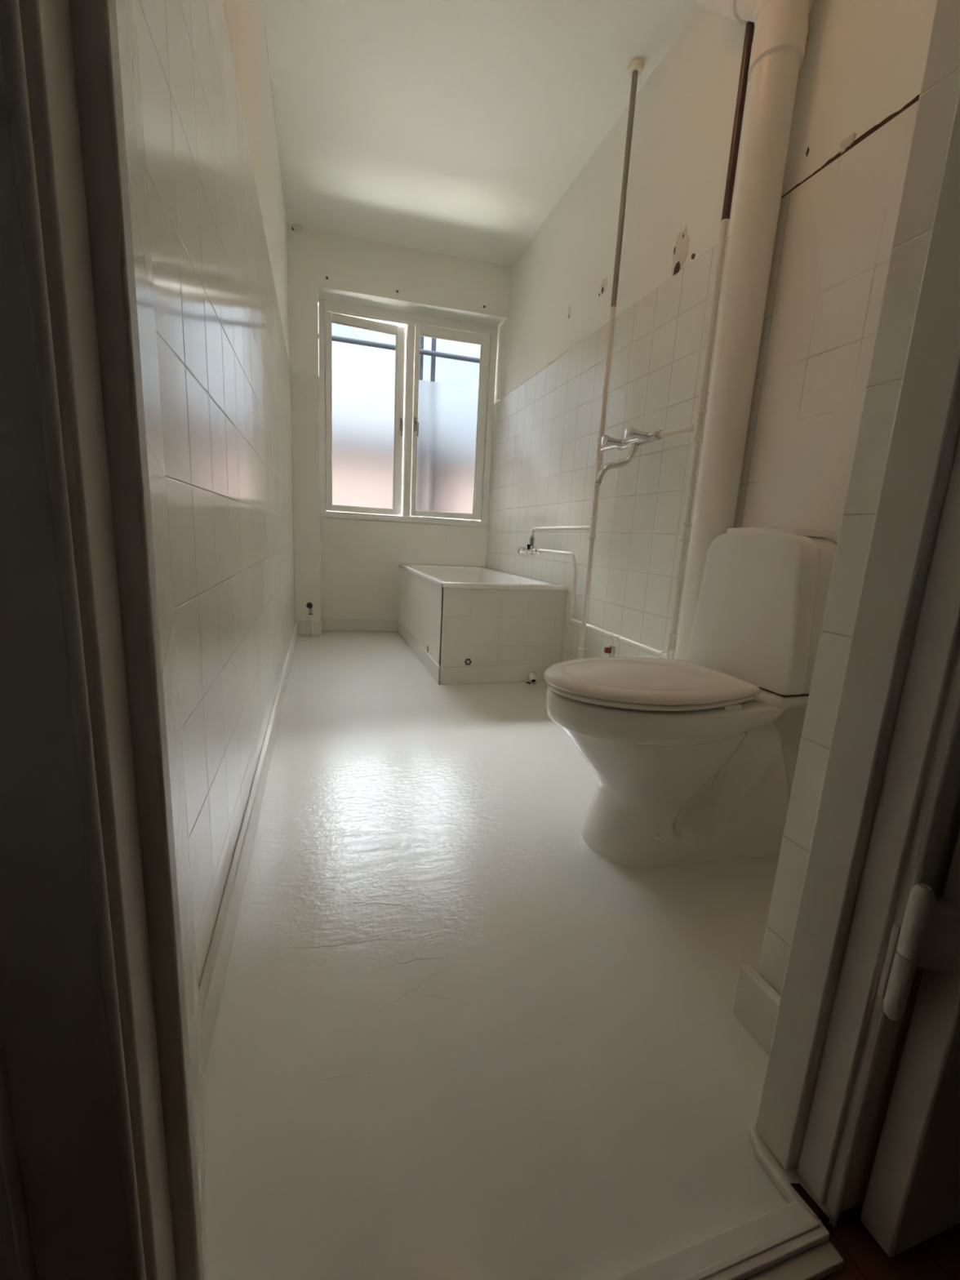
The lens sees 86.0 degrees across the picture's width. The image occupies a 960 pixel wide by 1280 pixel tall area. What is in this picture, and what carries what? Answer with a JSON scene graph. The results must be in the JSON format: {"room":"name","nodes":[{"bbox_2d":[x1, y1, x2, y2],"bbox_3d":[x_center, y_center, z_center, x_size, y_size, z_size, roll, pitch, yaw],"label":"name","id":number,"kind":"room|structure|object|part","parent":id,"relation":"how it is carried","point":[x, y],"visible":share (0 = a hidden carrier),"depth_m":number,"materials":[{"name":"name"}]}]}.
{"room":"bathroom","nodes":[
{"label":"bathroom","id":0,"kind":"room"},
{"bbox_2d":[115,0,207,1279],"bbox_3d":[-0.280,-0.639,0.337,0.133,2.591,0.350,0,12,-17],"label":"wall","id":1,"kind":"structure","parent":0,"point":[125,9],"depth_m":0.45,"materials":[{"name":"tile"}]},
{"bbox_2d":[134,0,295,986],"bbox_3d":[-0.854,-0.990,1.951,0.117,2.591,3.855,0,12,-17],"label":"wall","id":2,"kind":"structure","parent":0,"point":[218,228],"depth_m":0.93,"materials":[{"name":"white tile"}]},
{"bbox_2d":[198,622,297,1081],"bbox_3d":[-0.847,0.239,2.183,0.015,0.093,3.221,0,12,-17],"label":"baseboard","id":3,"kind":"structure","parent":2,"relation":"attached to","point":[213,976],"depth_m":0.97,"materials":[{"name":"white"}]},
{"bbox_2d":[287,225,510,622],"bbox_3d":[-0.604,-1.337,3.766,1.470,2.591,0.300,0,12,-14],"label":"wall","id":4,"kind":"structure","parent":0,"point":[346,568],"depth_m":3.53,"materials":[{"name":"white paint"}]},
{"bbox_2d":[297,618,398,635],"bbox_3d":[-0.975,-0.102,3.867,0.742,0.093,0.172,0,12,-17],"label":"baseboard","id":5,"kind":"structure","parent":4,"relation":"attached to","point":[326,624],"depth_m":3.93,"materials":[{"name":"white"}]},
{"bbox_2d":[318,298,497,527],"bbox_3d":[-0.527,-1.606,3.807,1.266,1.438,0.140,0,12,-14],"label":"window","id":6,"kind":"structure","parent":4,"relation":"in","point":[445,448],"depth_m":3.81,"materials":[{"name":"white wood"}]},
{"bbox_3d":[-0.836,-1.601,3.748,0.560,1.321,0.038,-1,12,-21],"label":"sash","id":7,"kind":"part","parent":6,"relation":"part of","materials":[{"name":"white wood"}]},
{"bbox_3d":[-0.580,-1.573,3.813,0.015,0.127,0.032,-2,12,-23],"label":"handle","id":8,"kind":"part","parent":6,"relation":"part of","materials":[{"name":"silver metal"}]},
{"bbox_3d":[-0.562,-0.913,3.937,1.266,0.026,0.125,0,12,-14],"label":"sill","id":9,"kind":"part","parent":6,"relation":"part of","materials":[{"name":"white wood"}]},
{"bbox_3d":[-0.475,-1.589,3.784,0.016,0.090,0.006,0,12,-14],"label":"handle plate","id":10,"kind":"part","parent":6,"relation":"part of","materials":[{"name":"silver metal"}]},
{"bbox_3d":[-0.464,-1.559,3.776,0.028,0.127,0.032,0,12,-17],"label":"handle","id":11,"kind":"part","parent":6,"relation":"part of","materials":[{"name":"silver metal"}]},
{"bbox_3d":[-0.231,-1.593,3.869,0.553,1.321,0.038,0,12,-14],"label":"sash","id":12,"kind":"part","parent":6,"relation":"part of","materials":[{"name":"white wood"}]},
{"bbox_2d":[262,0,698,266],"bbox_3d":[-0.009,-2.294,1.829,1.680,0.100,3.750,0,12,-17],"label":"ceiling","id":13,"kind":"structure","parent":0,"point":[455,128],"depth_m":2.24,"materials":[{"name":"white paint"}]},
{"bbox_2d":[293,224,302,231],"bbox_3d":[-1.133,-2.554,3.196,0.058,0.030,0.021,0,12,-17],"label":"lump","id":14,"kind":"object","parent":13,"relation":"attached to","point":[297,228],"visible":1,"depth_m":3.19,"materials":[{"name":"beige"}]},
{"bbox_2d":[203,631,959,1279],"bbox_3d":[0.038,0.528,1.515,3.900,0.121,5.800,0,12,-17],"label":"floor","id":15,"kind":"structure","parent":0,"point":[455,1037],"depth_m":0.82,"materials":[{"name":"white paint"}]},
{"bbox_2d":[306,602,313,636],"bbox_3d":[-1.197,-0.144,3.625,0.048,0.248,0.042,0,12,-17],"label":"radiator valve","id":16,"kind":"object","parent":15,"relation":"on","point":[308,605],"visible":1,"depth_m":3.62,"materials":[{"name":"beige paint"}]},
{"bbox_3d":[-1.190,-0.241,3.594,0.046,0.046,0.020,0,12,-17],"label":"knob","id":17,"kind":"part","parent":16,"relation":"part of","materials":[{"name":"black plastic"}]},
{"bbox_2d":[399,564,567,666],"bbox_3d":[-0.089,-0.179,3.381,0.691,0.526,1.496,0,12,-17],"label":"bathtub","id":18,"kind":"object","parent":15,"relation":"on","point":[460,615],"visible":0.98,"depth_m":2.72,"materials":[{"name":"white ceramic"}]},
{"bbox_3d":[-0.395,-0.165,3.298,0.030,0.500,1.479,0,12,-17],"label":"panel","id":19,"kind":"part","parent":18,"relation":"part of","materials":[{"name":"tile"}]},
{"bbox_2d":[463,657,472,666],"bbox_3d":[-0.062,0.113,2.666,0.045,0.045,0.006,0,12,-17],"label":"vent grille","id":20,"kind":"object","parent":18,"relation":"attached to","point":[467,661],"depth_m":2.67,"materials":[{"name":"beige paint"}]},
{"bbox_2d":[397,619,552,684],"bbox_3d":[-0.102,0.034,3.417,0.677,0.093,1.473,0,12,-17],"label":"baseboard","id":21,"kind":"structure","parent":18,"relation":"attached to","point":[499,673],"depth_m":2.73,"materials":[{"name":"white"}]},
{"bbox_2d":[399,564,564,590],"bbox_3d":[-0.091,-0.241,3.358,0.674,0.396,1.479,0,12,-17],"label":"tub","id":22,"kind":"object","parent":18,"relation":"in","point":[412,576],"depth_m":3.43,"materials":[{"name":"white ceramic"}]},
{"bbox_3d":[0.126,-0.022,2.714,0.678,0.500,0.030,0,12,-17],"label":"panel","id":23,"kind":"part","parent":18,"relation":"part of","materials":[{"name":"tile"}]},
{"bbox_2d":[526,671,537,684],"bbox_3d":[0.276,0.205,2.747,0.058,0.059,0.092,4,11,5],"label":"pipe stub","id":24,"kind":"object","parent":15,"relation":"on","point":[532,675],"visible":1,"depth_m":2.73,"materials":[{"name":"white plastic"}]},
{"bbox_2d":[577,58,644,658],"bbox_3d":[0.542,-0.978,2.266,0.064,2.591,0.064,0,12,-17],"label":"riser pipe","id":25,"kind":"object","parent":15,"relation":"on","point":[635,67],"visible":0.81,"depth_m":2.19,"materials":[{"name":"white metal"}]},
{"bbox_2d":[530,524,590,536],"bbox_3d":[0.409,-0.552,2.685,0.028,0.089,0.692,-1,12,-18],"label":"supply pipe","id":26,"kind":"object","parent":25,"relation":"attached to","point":[583,527],"visible":0.93,"depth_m":2.65,"materials":[{"name":"white metal"}]},
{"bbox_2d":[543,527,836,867],"bbox_3d":[0.484,0.119,1.292,0.685,0.814,0.374,0,12,-17],"label":"toilet","id":27,"kind":"object","parent":15,"relation":"on","point":[693,760],"visible":1,"depth_m":1.23,"materials":[{"name":"white ceramic"},{"name":"plastic"}]},
{"bbox_3d":[0.391,0.110,1.261,0.474,0.012,0.360,0,12,-17],"label":"seat","id":28,"kind":"part","parent":27,"relation":"part of","materials":[{"name":"white plastic"}]},
{"bbox_3d":[0.392,0.089,1.256,0.488,0.022,0.374,0,12,-17],"label":"lid","id":29,"kind":"part","parent":27,"relation":"part of","materials":[{"name":"white plastic"}]},
{"bbox_3d":[0.746,-0.269,1.290,0.138,0.017,0.216,0,12,-17],"label":"tank lid","id":30,"kind":"part","parent":27,"relation":"part of","materials":[{"name":"white ceramic"}]},
{"bbox_2d":[666,21,754,658],"bbox_3d":[0.740,-0.853,1.691,0.034,2.591,0.034,9,13,27],"label":"riser pipe","id":31,"kind":"object","parent":15,"relation":"on","point":[700,412],"visible":0.95,"depth_m":1.65,"materials":[{"name":"white metal"}]},
{"bbox_2d":[538,549,666,657],"bbox_3d":[0.527,-0.223,2.410,0.049,0.357,1.203,-1,12,-19],"label":"supply pipe","id":32,"kind":"object","parent":31,"relation":"attached to","point":[662,653],"visible":0.93,"depth_m":2.52,"materials":[{"name":"white metal"}]},
{"bbox_2d":[517,535,541,555],"bbox_3d":[0.278,-0.546,2.963,0.112,0.114,0.160,0,12,-17],"label":"mixer valve","id":33,"kind":"object","parent":32,"relation":"attached to","point":[533,550],"visible":0.98,"depth_m":2.96,"materials":[{"name":"silver metal"}]},
{"bbox_3d":[0.266,-0.514,2.966,0.091,0.042,0.041,0,12,-17],"label":"valve knob","id":34,"kind":"part","parent":33,"relation":"part of","materials":[{"name":"silver metal"}]},
{"bbox_2d":[604,636,616,657],"bbox_3d":[0.563,0.162,2.274,0.050,0.356,0.026,0,12,-17],"label":"valve","id":35,"kind":"object","parent":32,"relation":"attached to","point":[611,650],"visible":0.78,"depth_m":2.24,"materials":[{"name":"beige paint"}]},
{"bbox_3d":[0.557,0.044,2.247,0.024,0.026,0.020,0,12,-17],"label":"valve lever","id":36,"kind":"part","parent":35,"relation":"part of","materials":[{"name":"red plastic"}]},
{"bbox_2d":[595,423,694,484],"bbox_3d":[0.550,-0.699,1.987,0.209,0.205,0.584,0,12,-17],"label":"mixer tap","id":37,"kind":"object","parent":31,"relation":"attached to","point":[634,437],"visible":0.99,"depth_m":1.97,"materials":[{"name":"silver metal"}]},
{"bbox_3d":[0.557,-0.814,2.187,0.020,0.026,0.167,0,12,-13],"label":"supply arm","id":38,"kind":"part","parent":37,"relation":"part of","materials":[{"name":"silver metal"}]},
{"bbox_3d":[0.531,-0.795,2.063,0.087,0.045,0.045,0,12,-17],"label":"tap handle","id":39,"kind":"part","parent":37,"relation":"part of","materials":[{"name":"silver metal"}]},
{"bbox_3d":[0.531,-0.688,1.990,0.166,0.156,0.022,0,12,-17],"label":"spout","id":40,"kind":"part","parent":37,"relation":"part of","materials":[{"name":"silver metal"}]},
{"bbox_3d":[0.581,-0.761,1.904,0.087,0.047,0.047,0,12,-17],"label":"tap handle","id":41,"kind":"part","parent":37,"relation":"part of","materials":[{"name":"silver metal"}]},
{"bbox_2d":[611,1200,844,1279],"bbox_3d":[0.075,0.670,0.484,0.650,0.026,0.052,0,12,-17],"label":"threshold","id":42,"kind":"object","parent":15,"relation":"on","point":[785,1242],"visible":1,"depth_m":0.55,"materials":[{"name":"white wood"}]},
{"bbox_2d":[675,0,813,660],"bbox_3d":[0.707,-0.847,1.650,0.141,2.591,0.378,-3,13,-30],"label":"pipe","id":43,"kind":"object","parent":15,"relation":"on","point":[779,42],"visible":0.84,"depth_m":1.46,"materials":[{"name":"white plastic"}]},
{"bbox_2d":[747,0,813,81],"bbox_3d":[0.819,-1.825,1.351,0.141,0.546,0.141,0,12,-17],"label":"socket","id":44,"kind":"object","parent":43,"relation":"attached to","point":[781,26],"depth_m":1.35,"materials":[{"name":"white plastic"}]},
{"bbox_2d":[485,0,937,662],"bbox_3d":[0.626,-1.008,2.437,0.127,2.591,3.800,0,12,-17],"label":"wall","id":45,"kind":"structure","parent":0,"point":[860,79],"depth_m":1.88,"materials":[{"name":"white tile"}]},
{"bbox_2d":[733,964,781,1055],"bbox_3d":[0.450,0.588,0.776,0.018,0.093,0.152,0,12,-17],"label":"baseboard","id":46,"kind":"structure","parent":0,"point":[756,1005],"depth_m":0.81,"materials":[{"name":"white"}]},
{"bbox_2d":[757,0,959,995],"bbox_3d":[0.487,-0.625,0.472,1.560,2.591,0.231,0,12,-17],"label":"wall","id":47,"kind":"structure","parent":0,"point":[940,83],"depth_m":0.65,"materials":[{"name":"white tile"}]},
{"bbox_2d":[0,0,959,1279],"bbox_3d":[0.095,-0.374,0.316,0.954,2.120,0.098,0,12,-17],"label":"door frame","id":48,"kind":"structure","parent":47,"relation":"in","point":[99,1180],"depth_m":0.30,"materials":[{"name":"white paint"}]},
{"bbox_3d":[-0.267,-0.364,0.166,0.174,2.120,0.012,0,12,-17],"label":"casing","id":49,"kind":"part","parent":48,"relation":"part of","materials":[{"name":"white paint"}]},
{"bbox_3d":[0.492,-0.370,0.401,0.078,2.120,0.012,0,12,-17],"label":"casing","id":50,"kind":"part","parent":48,"relation":"part of","materials":[{"name":"white paint"}]},
{"bbox_2d":[859,830,959,1257],"bbox_3d":[0.825,-0.330,0.486,0.791,2.036,0.044,0,12,-17],"label":"door","id":51,"kind":"structure","parent":48,"relation":"attached to","point":[913,1194],"depth_m":0.53,"materials":[{"name":"white paint"}]},
{"bbox_3d":[0.418,0.324,0.520,0.016,0.083,0.006,0,12,-17],"label":"hinge plate","id":52,"kind":"part","parent":51,"relation":"part of","materials":[{"name":"white paint"}]},
{"bbox_3d":[0.444,0.288,0.496,0.037,0.061,0.033,0,12,-17],"label":"hinge plate","id":53,"kind":"part","parent":51,"relation":"part of","materials":[{"name":"white paint"}]},
{"bbox_2d":[747,1124,862,1222],"bbox_3d":[0.424,0.652,0.647,0.147,0.016,0.100,0,12,-17],"label":"trim","id":54,"kind":"structure","parent":47,"relation":"attached to","point":[782,1179],"depth_m":0.62,"materials":[{"name":"white"}]},
{"bbox_2d":[790,1182,829,1229],"bbox_3d":[0.382,0.658,0.599,0.010,0.018,0.040,-2,12,-26],"label":"trim","id":55,"kind":"structure","parent":47,"relation":"attached to","point":[798,1188],"depth_m":0.59,"materials":[{"name":"black"}]},
{"label":"outside","id":56,"kind":"structure","parent":0,"visible":0},
{"bbox_2d":[328,427,423,517],"bbox_3d":[-11.083,-1.561,17.598,18.200,12.550,4.800,0,12,-17],"label":"house","id":57,"kind":"structure","parent":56,"point":[403,428],"depth_m":17.31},
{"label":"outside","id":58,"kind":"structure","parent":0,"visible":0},
{"bbox_2d":[423,516,479,520],"bbox_3d":[3.740,-1.848,21.617,12.300,13.100,5.800,0,12,-17],"label":"house","id":59,"kind":"structure","parent":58,"point":[424,517],"depth_m":17.26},
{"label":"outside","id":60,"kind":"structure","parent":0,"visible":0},
{"bbox_2d":[418,336,423,380],"bbox_3d":[-0.622,-0.877,5.017,0.034,7.200,0.034,0,12,-17],"label":"scaffold pole","id":61,"kind":"object","parent":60,"point":[421,345],"visible":0.02,"depth_m":4.67,"materials":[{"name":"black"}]},
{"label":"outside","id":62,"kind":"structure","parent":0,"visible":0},
{"bbox_2d":[426,337,435,517],"bbox_3d":[-0.517,-0.877,5.050,0.042,7.200,0.042,0,12,-17],"label":"scaffold pole","id":63,"kind":"object","parent":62,"point":[433,340],"visible":0.02,"depth_m":4.71,"materials":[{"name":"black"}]},
{"bbox_2d":[318,333,479,363],"bbox_3d":[-0.672,-2.582,4.571,3.400,0.052,0.042,0,12,-17],"label":"scaffold pole","id":64,"kind":"object","parent":63,"relation":"attached to","point":[334,338],"visible":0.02,"depth_m":4.53,"materials":[{"name":"black"}]}
]}

